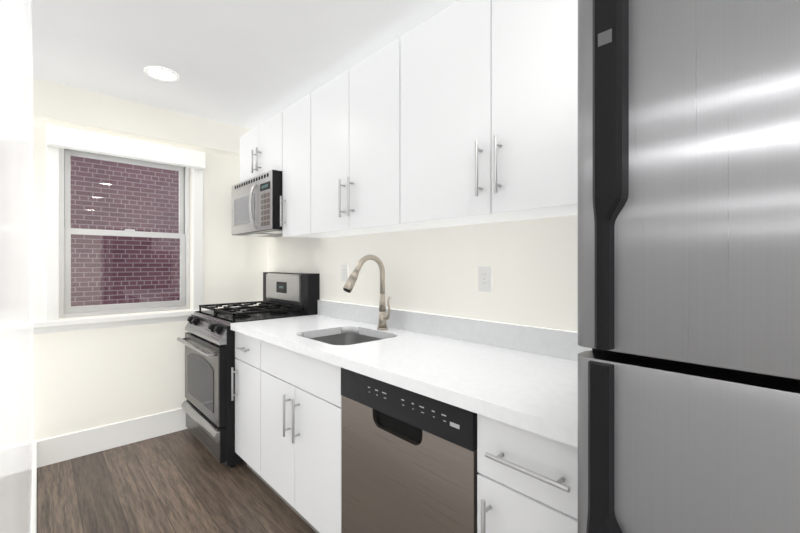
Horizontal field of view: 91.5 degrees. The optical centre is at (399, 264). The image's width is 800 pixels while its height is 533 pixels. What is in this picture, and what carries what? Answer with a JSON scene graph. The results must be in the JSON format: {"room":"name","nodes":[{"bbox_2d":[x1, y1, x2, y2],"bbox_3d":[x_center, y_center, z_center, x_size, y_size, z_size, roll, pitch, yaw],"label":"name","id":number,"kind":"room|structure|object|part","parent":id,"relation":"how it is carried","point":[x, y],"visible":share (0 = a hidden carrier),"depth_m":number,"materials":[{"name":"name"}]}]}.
{"room":"kitchen","nodes":[
{"label":"kitchen","id":0,"kind":"room"},
{"bbox_2d":[0,0,32,532],"bbox_3d":[0.308,0.073,-0.471,0.150,2.400,8.390,0,0,-43],"label":"wall","id":1,"kind":"structure","parent":0,"point":[16,262],"depth_m":0.51,"materials":[{"name":"paint"}]},
{"bbox_2d":[31,440,42,532],"bbox_3d":[0.421,1.190,-0.468,0.020,0.167,7.940,0,0,-43],"label":"baseboard","id":2,"kind":"structure","parent":1,"relation":"attached to","point":[37,445],"depth_m":2.05,"materials":[{"name":"white wood"}]},
{"bbox_2d":[33,119,267,441],"bbox_3d":[-1.834,0.073,3.060,1.520,2.400,0.300,0,0,-43],"label":"wall","id":3,"kind":"structure","parent":0,"point":[87,379],"depth_m":2.77,"materials":[{"name":"beige paint"}]},
{"bbox_2d":[42,408,187,465],"bbox_3d":[-1.714,1.190,2.953,1.490,0.167,0.020,0,0,-43],"label":"baseboard","id":4,"kind":"structure","parent":3,"relation":"attached to","point":[53,450],"depth_m":2.69,"materials":[{"name":"white wood"}]},
{"bbox_2d":[59,148,189,317],"bbox_3d":[-1.993,-0.223,2.872,0.786,1.164,0.090,0,0,-43],"label":"window","id":5,"kind":"structure","parent":3,"relation":"in","point":[66,308],"depth_m":2.81,"materials":[{"name":"silver metal"}]},
{"bbox_2d":[46,146,202,320],"bbox_3d":[-1.901,-0.193,2.780,0.920,1.108,0.018,0,0,-43],"label":"window trim","id":6,"kind":"structure","parent":3,"relation":"in","point":[52,233],"depth_m":2.49,"materials":[{"name":"white wood"}]},
{"bbox_2d":[33,308,216,333],"bbox_3d":[-1.750,0.400,2.971,1.520,0.077,0.145,0,0,-43],"label":"window sill","id":7,"kind":"structure","parent":3,"relation":"attached to","point":[45,327],"depth_m":2.67,"materials":[{"name":"white"}]},
{"bbox_2d":[46,124,204,169],"bbox_3d":[-1.881,-0.809,2.759,0.920,0.128,0.073,0,0,-43],"label":"blind valance","id":8,"kind":"object","parent":3,"relation":"attached to","point":[79,140],"visible":1,"depth_m":2.68,"materials":[{"name":"white"}]},
{"bbox_2d":[36,429,315,532],"bbox_3d":[0.954,1.303,0.060,2.120,0.060,8.590,0,0,-43],"label":"floor","id":9,"kind":"structure","parent":0,"point":[184,481],"depth_m":2.15,"materials":[{"name":"brown wood"}]},
{"bbox_2d":[177,272,319,467],"bbox_3d":[-1.116,0.670,2.848,0.750,1.205,0.760,0,0,-43],"label":"range","id":10,"kind":"object","parent":9,"relation":"on","point":[208,405],"visible":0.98,"depth_m":2.62,"materials":[{"name":"black"}]},
{"bbox_2d":[231,331,273,490],"bbox_3d":[-0.685,0.839,2.465,0.642,0.868,0.379,0,0,-43],"label":"base cabinet","id":11,"kind":"object","parent":9,"relation":"on","point":[247,372],"visible":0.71,"depth_m":2.25,"materials":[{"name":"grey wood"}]},
{"bbox_2d":[261,333,356,532],"bbox_3d":[-0.291,0.839,2.041,0.642,0.868,0.775,0,0,-43],"label":"base cabinet","id":12,"kind":"object","parent":9,"relation":"on","point":[301,435],"visible":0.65,"depth_m":1.79,"materials":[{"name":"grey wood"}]},
{"bbox_2d":[231,255,591,447],"bbox_3d":[-0.075,0.267,1.818,0.629,0.636,2.159,0,0,-43],"label":"countertop","id":13,"kind":"structure","parent":12,"relation":"on","point":[524,377],"depth_m":1.53,"materials":[{"name":"stone"}]},
{"bbox_2d":[342,255,390,330],"bbox_3d":[-0.169,0.156,2.078,0.289,0.414,0.096,0,0,-43],"label":"faucet","id":14,"kind":"object","parent":13,"relation":"on","point":[382,323],"depth_m":2.14,"materials":[{"name":"silver metal"}]},
{"bbox_2d":[341,367,478,532],"bbox_3d":[0.204,0.840,1.524,0.606,0.867,0.651,0,0,-43],"label":"dishwasher","id":15,"kind":"object","parent":9,"relation":"on","point":[409,461],"visible":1,"depth_m":1.29,"materials":[{"name":"silver metal"}]},
{"bbox_2d":[477,414,577,532],"bbox_3d":[0.537,0.839,1.149,0.642,0.868,0.346,0,0,-43],"label":"base cabinet","id":16,"kind":"object","parent":9,"relation":"on","point":[527,481],"visible":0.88,"depth_m":0.98,"materials":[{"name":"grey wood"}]},
{"bbox_2d":[578,0,799,532],"bbox_3d":[0.835,0.391,0.658,0.800,1.765,0.762,0,0,-43],"label":"refrigerator","id":17,"kind":"object","parent":9,"relation":"on","point":[689,258],"visible":1,"depth_m":0.56,"materials":[{"name":"silver metal"}]},
{"bbox_2d":[31,0,457,129],"bbox_3d":[0.954,-1.177,0.060,2.120,0.100,8.590,0,0,-43],"label":"ceiling","id":18,"kind":"structure","parent":0,"point":[250,64],"depth_m":2.01,"materials":[{"name":"paint"}]},
{"bbox_2d":[33,78,250,156],"bbox_3d":[-1.698,-1.017,2.914,1.520,0.220,0.100,0,0,-43],"label":"ceiling beam","id":19,"kind":"structure","parent":18,"relation":"attached to","point":[64,104],"depth_m":2.69,"materials":[{"name":"beige paint"}]},
{"bbox_2d":[144,66,178,81],"bbox_3d":[-1.408,-1.122,2.309,0.180,0.008,0.180,0,0,-43],"label":"recessed light","id":20,"kind":"object","parent":18,"relation":"in","point":[162,74],"visible":1,"depth_m":2.30,"materials":[{"name":"white plastic"}]},
{"bbox_2d":[268,215,577,331],"bbox_3d":[1.532,0.073,0.666,0.150,2.400,8.390,0,0,-43],"label":"wall","id":21,"kind":"structure","parent":0,"point":[533,263],"depth_m":1.89,"materials":[{"name":"beige paint"}]},
{"bbox_2d":[240,111,281,181],"bbox_3d":[-0.951,-0.828,2.976,0.335,0.399,0.751,0,0,-43],"label":"upper cabinet","id":22,"kind":"object","parent":21,"relation":"attached to","point":[260,148],"visible":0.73,"depth_m":2.84,"materials":[{"name":"white wood"}]},
{"bbox_3d":[-1.060,-0.762,2.875,0.038,0.170,0.092,0,0,-43],"label":"handle","id":23,"kind":"part","parent":22,"relation":"part of","materials":[{"name":"silver metal"}]},
{"bbox_2d":[232,170,281,236],"bbox_3d":[-0.979,-0.425,2.942,0.422,0.397,0.727,0,0,-43],"label":"microwave","id":24,"kind":"object","parent":22,"relation":"attached to","point":[255,205],"visible":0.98,"depth_m":2.72,"materials":[{"name":"silver metal"}]},
{"bbox_2d":[280,93,349,237],"bbox_3d":[-0.567,-0.605,2.563,0.335,0.844,0.370,0,0,-43],"label":"upper cabinet","id":25,"kind":"object","parent":21,"relation":"attached to","point":[295,209],"visible":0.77,"depth_m":2.47,"materials":[{"name":"white wood"}]},
{"bbox_2d":[341,265,347,281],"bbox_3d":[-0.368,0.061,2.593,0.007,0.116,0.072,0,0,-43],"label":"electrical outlet","id":26,"kind":"object","parent":21,"relation":"attached to","point":[344,273],"visible":0.98,"depth_m":2.59,"materials":[{"name":"white plastic"}]},
{"bbox_2d":[311,38,438,234],"bbox_3d":[-0.173,-0.605,2.139,0.335,0.844,0.782,0,0,-43],"label":"upper cabinet","id":27,"kind":"object","parent":21,"relation":"attached to","point":[355,149],"visible":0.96,"depth_m":1.99,"materials":[{"name":"white wood"}]},
{"bbox_2d":[478,266,491,291],"bbox_3d":[0.388,0.068,1.780,0.007,0.116,0.072,0,0,-43],"label":"electrical outlet","id":28,"kind":"object","parent":21,"relation":"attached to","point":[484,278],"visible":1,"depth_m":1.77,"materials":[{"name":"white plastic"}]},
{"bbox_2d":[400,0,577,226],"bbox_3d":[0.424,-0.605,1.497,0.335,0.844,0.965,0,0,-43],"label":"upper cabinet","id":29,"kind":"object","parent":21,"relation":"attached to","point":[488,111],"visible":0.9,"depth_m":1.42,"materials":[{"name":"white wood"}]},
{"label":"outside","id":30,"kind":"structure","parent":0,"visible":0},
{"bbox_2d":[71,156,179,305],"bbox_3d":[-4.340,-1.727,6.874,15.000,16.000,0.100,0,0,-43],"label":"brick wall","id":31,"kind":"structure","parent":30,"point":[125,243],"depth_m":6.53,"materials":[{"name":"red brick"}]}
]}

